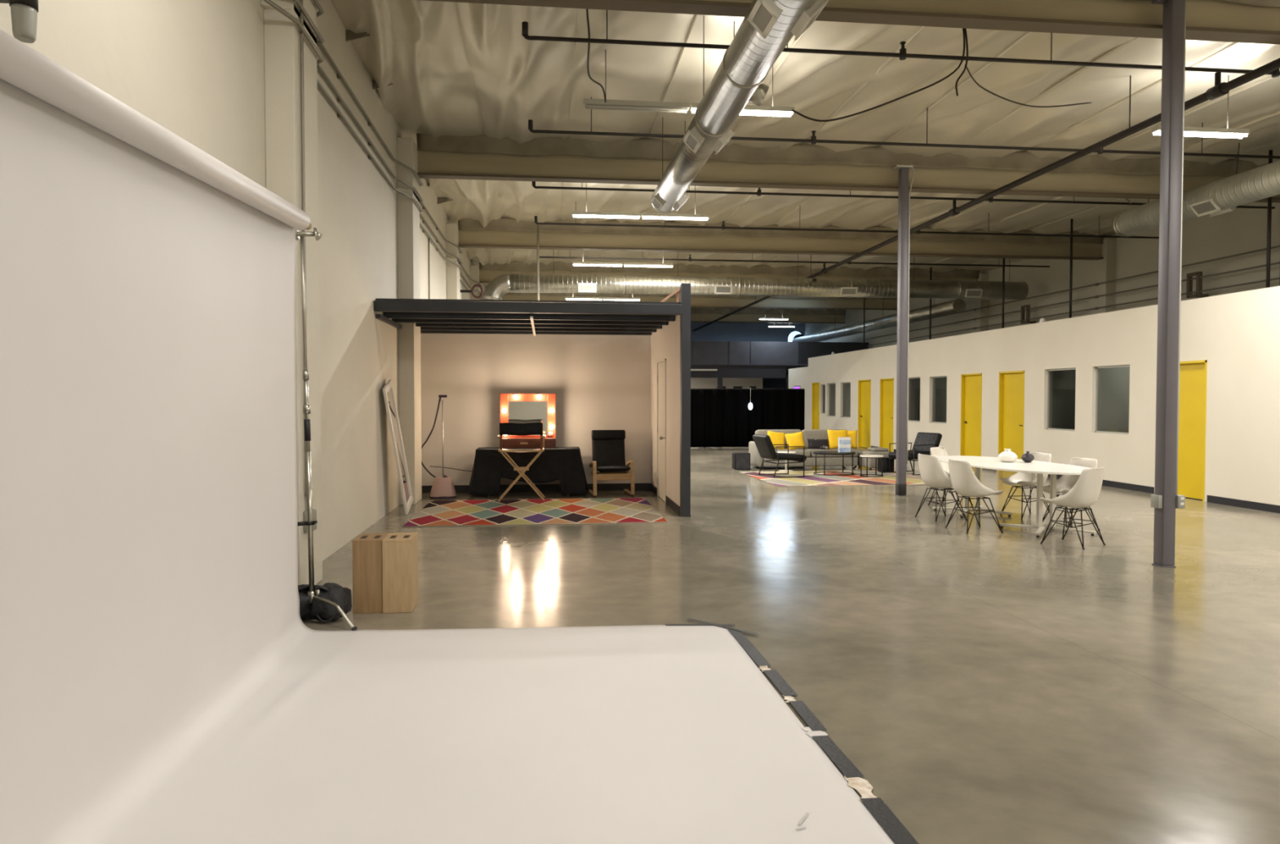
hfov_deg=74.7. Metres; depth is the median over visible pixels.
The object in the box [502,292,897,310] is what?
beam
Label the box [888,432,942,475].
lounge armchair
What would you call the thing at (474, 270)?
pilaster
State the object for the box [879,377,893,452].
door
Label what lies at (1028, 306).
bracket
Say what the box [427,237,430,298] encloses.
conduit
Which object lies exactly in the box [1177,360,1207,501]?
door
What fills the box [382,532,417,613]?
box
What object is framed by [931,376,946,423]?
window
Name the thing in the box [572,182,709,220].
strip light
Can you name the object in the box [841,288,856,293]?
grille
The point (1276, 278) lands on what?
conduit
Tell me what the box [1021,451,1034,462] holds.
vase
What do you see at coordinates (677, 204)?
register
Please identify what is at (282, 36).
pilaster
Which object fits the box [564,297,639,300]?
strip light
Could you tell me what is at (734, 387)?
window
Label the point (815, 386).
door
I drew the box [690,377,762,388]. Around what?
wall
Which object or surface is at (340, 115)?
conduit
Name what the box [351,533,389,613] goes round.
box
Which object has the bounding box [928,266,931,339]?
pipe
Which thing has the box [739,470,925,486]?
rug
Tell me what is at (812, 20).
grille
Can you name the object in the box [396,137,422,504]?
pilaster
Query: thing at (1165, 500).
column
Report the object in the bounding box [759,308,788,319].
strip light
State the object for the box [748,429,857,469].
sofa
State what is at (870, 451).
ottoman
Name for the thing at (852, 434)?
throw pillow
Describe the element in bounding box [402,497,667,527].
patterned rug
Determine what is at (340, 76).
conduit
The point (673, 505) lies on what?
baseboard
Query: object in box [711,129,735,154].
register
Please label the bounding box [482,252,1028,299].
spiral duct
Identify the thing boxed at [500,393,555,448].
vanity mirror
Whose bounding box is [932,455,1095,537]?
dining table
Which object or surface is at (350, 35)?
bracket
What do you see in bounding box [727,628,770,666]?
tape
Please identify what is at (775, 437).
throw pillow
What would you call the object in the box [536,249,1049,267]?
pipe
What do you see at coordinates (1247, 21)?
beam
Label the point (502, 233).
beam
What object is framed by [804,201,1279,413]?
wall
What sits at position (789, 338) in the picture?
window
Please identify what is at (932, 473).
shell chair
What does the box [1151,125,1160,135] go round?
strip light
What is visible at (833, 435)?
throw pillow
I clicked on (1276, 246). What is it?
conduit
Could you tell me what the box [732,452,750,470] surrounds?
ottoman
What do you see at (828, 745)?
tape
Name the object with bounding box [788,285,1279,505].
wall
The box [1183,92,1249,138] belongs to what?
strip light
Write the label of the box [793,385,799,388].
window
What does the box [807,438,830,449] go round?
throw pillow
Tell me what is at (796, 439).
throw pillow
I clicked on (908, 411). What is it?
window
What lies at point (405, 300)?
roof panel
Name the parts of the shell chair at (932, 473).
leg, leg, leg, leg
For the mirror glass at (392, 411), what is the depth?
11.14 m
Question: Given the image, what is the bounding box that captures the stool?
[877,457,893,472]
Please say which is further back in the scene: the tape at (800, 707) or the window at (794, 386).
the window at (794, 386)
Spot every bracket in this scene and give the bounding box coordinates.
[345,29,370,42]
[372,79,393,89]
[437,197,453,204]
[1020,304,1035,324]
[1186,271,1208,297]
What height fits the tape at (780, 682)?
0.001 m
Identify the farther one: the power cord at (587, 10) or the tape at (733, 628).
the power cord at (587, 10)
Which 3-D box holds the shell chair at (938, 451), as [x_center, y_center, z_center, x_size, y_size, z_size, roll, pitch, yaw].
[4.497,0.791,12.156,0.491,0.834,0.522,-2,2,-44]
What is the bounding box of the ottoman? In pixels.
[856,447,892,470]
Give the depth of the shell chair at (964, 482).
9.70 m
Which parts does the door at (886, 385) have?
panel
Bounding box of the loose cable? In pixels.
[791,28,1092,121]
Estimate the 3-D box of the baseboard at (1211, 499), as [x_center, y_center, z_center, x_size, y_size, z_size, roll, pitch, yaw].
[7.868,0.990,17.895,0.012,0.105,27.750,0,2,-6]
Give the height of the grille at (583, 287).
0.131 m
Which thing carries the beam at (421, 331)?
attached to the wall at (195, 68)
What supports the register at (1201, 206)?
attached to the spiral duct at (1222, 196)
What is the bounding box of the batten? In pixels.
[690,368,717,370]
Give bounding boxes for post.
[679,283,690,516]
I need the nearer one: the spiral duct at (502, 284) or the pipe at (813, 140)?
the pipe at (813, 140)
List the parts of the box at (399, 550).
panel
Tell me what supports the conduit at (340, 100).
attached to the wall at (195, 68)
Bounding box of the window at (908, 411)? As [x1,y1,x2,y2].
[907,377,919,422]
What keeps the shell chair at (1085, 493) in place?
on the floor
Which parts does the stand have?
clamp handle, leg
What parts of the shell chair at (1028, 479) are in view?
leg, leg, leg, leg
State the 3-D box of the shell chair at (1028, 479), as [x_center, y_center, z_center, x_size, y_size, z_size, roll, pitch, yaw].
[5.075,0.823,11.010,0.522,0.834,0.491,0,2,-10]
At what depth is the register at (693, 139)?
9.22 m
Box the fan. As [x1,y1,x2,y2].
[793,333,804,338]
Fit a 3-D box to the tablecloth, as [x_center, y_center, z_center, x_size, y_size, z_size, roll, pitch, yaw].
[-1.775,0.770,13.384,1.924,0.702,0.722,0,2,-6]
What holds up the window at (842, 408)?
in the wall at (1237, 334)
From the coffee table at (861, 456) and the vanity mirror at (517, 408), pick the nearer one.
the vanity mirror at (517, 408)
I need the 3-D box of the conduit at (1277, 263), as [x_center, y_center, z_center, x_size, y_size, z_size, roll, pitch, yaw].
[10.808,-3.083,22.261,0.063,0.060,26.000,0,2,-6]
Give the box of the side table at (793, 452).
[777,451,795,471]
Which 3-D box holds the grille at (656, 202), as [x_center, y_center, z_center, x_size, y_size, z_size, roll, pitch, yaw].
[0.250,-3.184,12.219,0.083,0.085,0.300,0,2,-6]
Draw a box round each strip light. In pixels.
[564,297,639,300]
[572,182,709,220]
[572,249,673,267]
[583,55,794,116]
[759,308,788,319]
[768,324,795,327]
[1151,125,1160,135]
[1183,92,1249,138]
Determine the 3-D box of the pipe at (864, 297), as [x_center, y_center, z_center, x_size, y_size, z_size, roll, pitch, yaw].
[8.151,-3.417,30.511,0.048,2.820,0.048,0,2,16]
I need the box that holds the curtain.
[690,388,804,448]
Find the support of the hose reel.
attached to the wall at (195, 68)
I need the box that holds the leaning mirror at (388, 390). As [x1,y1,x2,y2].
[382,379,413,514]
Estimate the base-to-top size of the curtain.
1.848 m
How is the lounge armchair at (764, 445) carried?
on the rug at (810, 479)
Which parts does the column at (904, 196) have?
cap plate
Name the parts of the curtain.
rail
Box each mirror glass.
[386,388,410,503]
[508,401,547,435]
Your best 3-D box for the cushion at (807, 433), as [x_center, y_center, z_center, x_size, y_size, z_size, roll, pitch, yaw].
[4.185,0.397,19.040,1.055,0.460,0.274,0,2,-6]
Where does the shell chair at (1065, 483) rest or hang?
on the floor
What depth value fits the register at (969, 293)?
22.38 m
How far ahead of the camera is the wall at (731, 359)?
34.27 m
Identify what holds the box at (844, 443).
on the coffee table at (819, 452)
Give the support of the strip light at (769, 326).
hanging from the ceiling
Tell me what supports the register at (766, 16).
attached to the spiral duct at (767, 26)
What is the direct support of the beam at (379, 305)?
attached to the wall at (195, 68)
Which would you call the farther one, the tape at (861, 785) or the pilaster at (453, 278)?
the pilaster at (453, 278)
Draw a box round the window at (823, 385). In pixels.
[822,384,825,413]
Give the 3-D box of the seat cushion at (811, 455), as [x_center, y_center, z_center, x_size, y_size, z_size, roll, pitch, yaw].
[4.231,0.680,18.652,1.050,0.158,0.660,0,2,-6]
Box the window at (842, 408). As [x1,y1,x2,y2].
[841,382,850,417]
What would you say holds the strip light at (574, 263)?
hanging from the ceiling
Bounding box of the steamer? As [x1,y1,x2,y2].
[421,395,456,498]
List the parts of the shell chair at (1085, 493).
leg, leg, leg, leg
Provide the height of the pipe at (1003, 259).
2.820 m
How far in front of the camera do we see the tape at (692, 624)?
5.69 m
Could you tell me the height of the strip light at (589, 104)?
0.750 m
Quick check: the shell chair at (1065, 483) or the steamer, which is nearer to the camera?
the shell chair at (1065, 483)
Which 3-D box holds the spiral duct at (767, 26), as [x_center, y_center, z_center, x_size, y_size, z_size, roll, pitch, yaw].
[1.065,-3.577,6.938,0.601,1.242,11.750,0,2,-6]
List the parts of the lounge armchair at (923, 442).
frame, seat, frame, backrest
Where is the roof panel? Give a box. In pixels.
[375,297,680,304]
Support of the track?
attached to the beam at (421, 315)
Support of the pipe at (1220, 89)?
hanging from the ceiling
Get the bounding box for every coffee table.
[812,450,855,475]
[859,454,884,477]
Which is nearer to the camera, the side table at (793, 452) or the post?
the post
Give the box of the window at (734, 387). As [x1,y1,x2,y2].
[733,386,742,388]
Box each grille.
[580,284,595,290]
[653,199,661,208]
[686,135,697,149]
[715,286,730,292]
[752,4,772,31]
[803,12,818,31]
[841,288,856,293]
[967,290,981,296]
[1191,201,1215,213]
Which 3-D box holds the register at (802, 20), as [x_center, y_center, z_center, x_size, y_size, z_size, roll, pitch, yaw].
[1.254,-3.044,6.295,0.211,0.213,0.370,0,2,-6]
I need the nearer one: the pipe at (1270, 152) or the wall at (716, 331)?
the pipe at (1270, 152)
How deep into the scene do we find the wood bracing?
11.07 m
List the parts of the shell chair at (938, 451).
leg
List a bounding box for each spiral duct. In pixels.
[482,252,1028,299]
[650,0,829,213]
[791,298,965,342]
[1111,142,1279,236]
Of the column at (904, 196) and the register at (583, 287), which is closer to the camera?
the column at (904, 196)
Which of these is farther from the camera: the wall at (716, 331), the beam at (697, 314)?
the wall at (716, 331)
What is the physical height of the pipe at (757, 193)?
0.565 m
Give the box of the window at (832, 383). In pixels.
[828,382,835,417]
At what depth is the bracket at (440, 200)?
16.54 m
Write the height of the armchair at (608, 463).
1.022 m
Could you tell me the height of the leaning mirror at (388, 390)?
1.789 m
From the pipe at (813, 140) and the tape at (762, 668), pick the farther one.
the pipe at (813, 140)
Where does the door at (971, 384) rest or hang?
in the wall at (1237, 334)
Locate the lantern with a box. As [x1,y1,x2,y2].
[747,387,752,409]
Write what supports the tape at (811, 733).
on the floor
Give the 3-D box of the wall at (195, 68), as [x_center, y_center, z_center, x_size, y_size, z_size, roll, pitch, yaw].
[-4.206,-1.825,17.597,0.200,5.750,50.000,0,2,-6]
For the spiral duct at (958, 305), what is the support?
hanging from the ceiling
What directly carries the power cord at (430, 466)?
attached to the wall at (597, 382)
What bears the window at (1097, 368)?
in the wall at (1237, 334)
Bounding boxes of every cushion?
[591,439,630,472]
[755,429,801,448]
[774,448,810,457]
[801,429,845,448]
[804,448,857,457]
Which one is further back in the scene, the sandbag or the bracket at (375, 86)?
the bracket at (375, 86)
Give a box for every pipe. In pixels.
[521,9,1279,77]
[528,97,1279,159]
[532,181,1275,208]
[534,201,1159,238]
[536,224,539,300]
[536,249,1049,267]
[693,57,1279,331]
[863,297,865,349]
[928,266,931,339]
[1001,257,1004,328]
[1069,218,1073,318]
[1266,150,1272,288]
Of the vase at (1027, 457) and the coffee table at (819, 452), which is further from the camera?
the coffee table at (819, 452)
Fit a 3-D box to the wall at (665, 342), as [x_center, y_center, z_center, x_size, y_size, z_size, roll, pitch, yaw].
[0.415,-0.167,12.579,0.120,2.720,3.090,0,2,-6]
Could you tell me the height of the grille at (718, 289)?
0.131 m
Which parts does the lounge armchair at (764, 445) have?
backrest, frame, frame, seat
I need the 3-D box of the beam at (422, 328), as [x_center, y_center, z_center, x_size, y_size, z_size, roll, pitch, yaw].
[-1.660,-1.474,13.146,3.860,0.100,0.070,0,2,-6]
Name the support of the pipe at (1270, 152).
hanging from the ceiling
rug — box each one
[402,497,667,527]
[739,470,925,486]
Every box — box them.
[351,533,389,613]
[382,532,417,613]
[838,437,850,452]
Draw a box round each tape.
[665,623,735,625]
[687,617,758,635]
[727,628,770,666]
[759,665,770,671]
[762,670,797,696]
[782,695,795,702]
[788,700,826,730]
[803,727,827,737]
[812,735,863,777]
[844,775,876,801]
[860,797,918,843]
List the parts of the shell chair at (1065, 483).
leg, leg, leg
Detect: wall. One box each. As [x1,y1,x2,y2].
[0,0,485,560]
[420,333,650,485]
[650,315,679,506]
[690,322,804,388]
[690,341,868,388]
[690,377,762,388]
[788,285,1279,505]
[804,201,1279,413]
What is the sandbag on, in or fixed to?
on the floor
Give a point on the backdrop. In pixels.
(163, 680)
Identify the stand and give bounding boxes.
[295,227,357,631]
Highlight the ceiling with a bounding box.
[330,0,1279,324]
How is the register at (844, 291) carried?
attached to the spiral duct at (502, 284)
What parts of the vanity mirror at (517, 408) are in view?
drawer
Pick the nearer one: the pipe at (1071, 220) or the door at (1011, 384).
the door at (1011, 384)
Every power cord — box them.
[430,466,471,471]
[586,8,606,102]
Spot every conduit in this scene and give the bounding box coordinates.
[262,0,481,299]
[293,0,480,293]
[299,0,316,531]
[312,0,482,298]
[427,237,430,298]
[862,245,1279,333]
[862,262,1279,340]
[866,277,1279,346]
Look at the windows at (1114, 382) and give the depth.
16.94 m
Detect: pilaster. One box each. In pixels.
[260,0,322,585]
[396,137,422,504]
[445,223,460,299]
[470,266,479,299]
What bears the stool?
on the rug at (810, 479)
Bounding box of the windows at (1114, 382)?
[831,366,1129,432]
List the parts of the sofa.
armrest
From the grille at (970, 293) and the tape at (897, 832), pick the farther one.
the grille at (970, 293)
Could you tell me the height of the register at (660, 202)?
0.213 m
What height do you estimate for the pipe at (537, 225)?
4.980 m
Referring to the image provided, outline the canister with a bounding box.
[0,0,38,43]
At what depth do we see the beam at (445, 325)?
12.46 m
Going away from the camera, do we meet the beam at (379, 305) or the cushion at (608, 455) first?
the beam at (379, 305)
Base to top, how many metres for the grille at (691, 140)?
0.085 m
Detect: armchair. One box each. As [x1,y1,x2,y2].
[588,430,634,496]
[752,434,806,478]
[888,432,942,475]
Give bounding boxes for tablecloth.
[467,446,588,495]
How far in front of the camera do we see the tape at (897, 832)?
3.05 m
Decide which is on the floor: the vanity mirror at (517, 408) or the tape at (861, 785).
the tape at (861, 785)
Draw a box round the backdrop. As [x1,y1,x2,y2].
[0,29,895,843]
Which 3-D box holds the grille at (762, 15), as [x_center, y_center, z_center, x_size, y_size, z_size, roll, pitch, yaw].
[0.917,-3.015,6.258,0.083,0.085,0.300,0,2,-6]
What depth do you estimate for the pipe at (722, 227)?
17.31 m
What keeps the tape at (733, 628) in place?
on the floor
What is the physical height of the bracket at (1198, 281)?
0.500 m
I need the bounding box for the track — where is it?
[529,315,535,336]
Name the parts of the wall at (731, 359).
post, panel, post, panel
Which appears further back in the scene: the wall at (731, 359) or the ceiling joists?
the wall at (731, 359)
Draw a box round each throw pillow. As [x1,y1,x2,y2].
[767,431,785,449]
[784,431,805,449]
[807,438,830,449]
[826,429,847,448]
[847,430,857,448]
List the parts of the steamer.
tank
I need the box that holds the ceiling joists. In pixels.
[455,2,1279,269]
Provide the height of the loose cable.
0.992 m
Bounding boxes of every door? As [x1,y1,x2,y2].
[657,358,666,501]
[812,382,819,429]
[857,379,871,448]
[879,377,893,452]
[960,373,982,456]
[998,370,1024,459]
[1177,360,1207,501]
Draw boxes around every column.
[892,164,914,496]
[1151,0,1186,567]
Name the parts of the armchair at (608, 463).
frame, rail, rail, frame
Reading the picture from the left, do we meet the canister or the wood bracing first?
the canister
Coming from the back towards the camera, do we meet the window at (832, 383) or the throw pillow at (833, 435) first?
the window at (832, 383)
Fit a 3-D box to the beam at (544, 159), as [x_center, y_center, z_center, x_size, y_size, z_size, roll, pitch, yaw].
[4.324,-4.032,13.420,15.400,0.640,0.271,0,2,-6]
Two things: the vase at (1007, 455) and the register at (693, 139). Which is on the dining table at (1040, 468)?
the vase at (1007, 455)
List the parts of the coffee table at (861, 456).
leg, leg, leg, leg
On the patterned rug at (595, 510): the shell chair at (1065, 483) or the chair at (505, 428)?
the chair at (505, 428)
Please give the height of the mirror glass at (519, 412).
0.550 m
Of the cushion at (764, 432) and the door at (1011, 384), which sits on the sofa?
the cushion at (764, 432)
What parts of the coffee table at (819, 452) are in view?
leg, leg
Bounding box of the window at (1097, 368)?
[1094,364,1129,434]
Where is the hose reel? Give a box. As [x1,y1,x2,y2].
[460,284,483,298]
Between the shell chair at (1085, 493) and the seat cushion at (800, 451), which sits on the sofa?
the seat cushion at (800, 451)
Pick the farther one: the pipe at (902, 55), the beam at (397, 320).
the beam at (397, 320)
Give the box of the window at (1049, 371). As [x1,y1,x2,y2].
[1046,368,1075,431]
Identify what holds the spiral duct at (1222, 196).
hanging from the ceiling
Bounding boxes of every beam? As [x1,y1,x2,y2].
[373,300,682,315]
[383,311,675,321]
[391,318,668,325]
[415,323,662,328]
[416,133,1279,202]
[420,326,656,332]
[420,330,651,335]
[422,0,1279,44]
[457,217,1104,260]
[479,261,979,283]
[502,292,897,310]
[690,307,845,324]
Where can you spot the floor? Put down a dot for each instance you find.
(987, 685)
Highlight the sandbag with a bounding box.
[297,582,351,622]
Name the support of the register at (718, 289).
attached to the spiral duct at (502, 284)
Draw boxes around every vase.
[997,448,1017,462]
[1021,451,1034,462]
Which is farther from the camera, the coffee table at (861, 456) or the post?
the coffee table at (861, 456)
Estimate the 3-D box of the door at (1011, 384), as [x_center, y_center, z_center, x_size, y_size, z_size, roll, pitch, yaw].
[7.947,-0.016,17.830,0.144,2.120,0.980,0,2,-6]
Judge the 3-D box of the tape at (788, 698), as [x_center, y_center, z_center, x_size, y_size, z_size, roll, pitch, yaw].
[0.765,1.419,4.303,0.067,0.001,0.100,0,2,-6]
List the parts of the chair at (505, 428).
post, leg, leg, seat rail, backrest, leg, leg, post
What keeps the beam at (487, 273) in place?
attached to the ceiling
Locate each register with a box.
[578,283,596,292]
[650,192,666,211]
[672,193,688,211]
[682,126,705,153]
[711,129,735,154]
[714,284,732,293]
[746,0,782,39]
[790,0,829,40]
[840,287,857,296]
[964,288,982,297]
[1188,197,1221,217]
[1208,206,1235,217]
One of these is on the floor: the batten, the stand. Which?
the stand
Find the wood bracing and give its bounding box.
[660,287,679,302]
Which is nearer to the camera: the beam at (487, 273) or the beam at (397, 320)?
the beam at (397, 320)
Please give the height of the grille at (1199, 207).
0.116 m
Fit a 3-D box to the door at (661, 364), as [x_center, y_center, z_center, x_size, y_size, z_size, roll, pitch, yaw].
[0.348,0.122,12.791,0.208,2.130,0.930,0,2,-6]
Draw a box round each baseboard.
[422,483,679,515]
[871,445,1279,513]
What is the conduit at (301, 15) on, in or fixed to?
attached to the pilaster at (282, 36)
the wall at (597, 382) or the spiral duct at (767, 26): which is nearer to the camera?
the spiral duct at (767, 26)
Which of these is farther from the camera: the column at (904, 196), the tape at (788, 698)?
the column at (904, 196)
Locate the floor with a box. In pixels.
[301,446,1279,843]
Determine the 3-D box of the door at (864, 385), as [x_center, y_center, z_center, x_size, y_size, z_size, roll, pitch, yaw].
[7.028,-0.249,26.046,0.144,2.120,1.040,0,2,-6]
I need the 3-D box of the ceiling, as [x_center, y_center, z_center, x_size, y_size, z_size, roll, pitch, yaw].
[3.655,-4.471,18.401,16.020,0.506,50.400,0,2,-6]
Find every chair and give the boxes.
[497,422,545,501]
[915,453,967,521]
[928,446,973,506]
[945,458,1004,533]
[1000,452,1051,519]
[1040,466,1105,549]
[1042,457,1097,531]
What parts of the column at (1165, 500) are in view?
cap plate, plate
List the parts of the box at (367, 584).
panel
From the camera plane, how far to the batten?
33.95 m
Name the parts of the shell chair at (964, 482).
leg, leg, leg, leg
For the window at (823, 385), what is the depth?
30.16 m

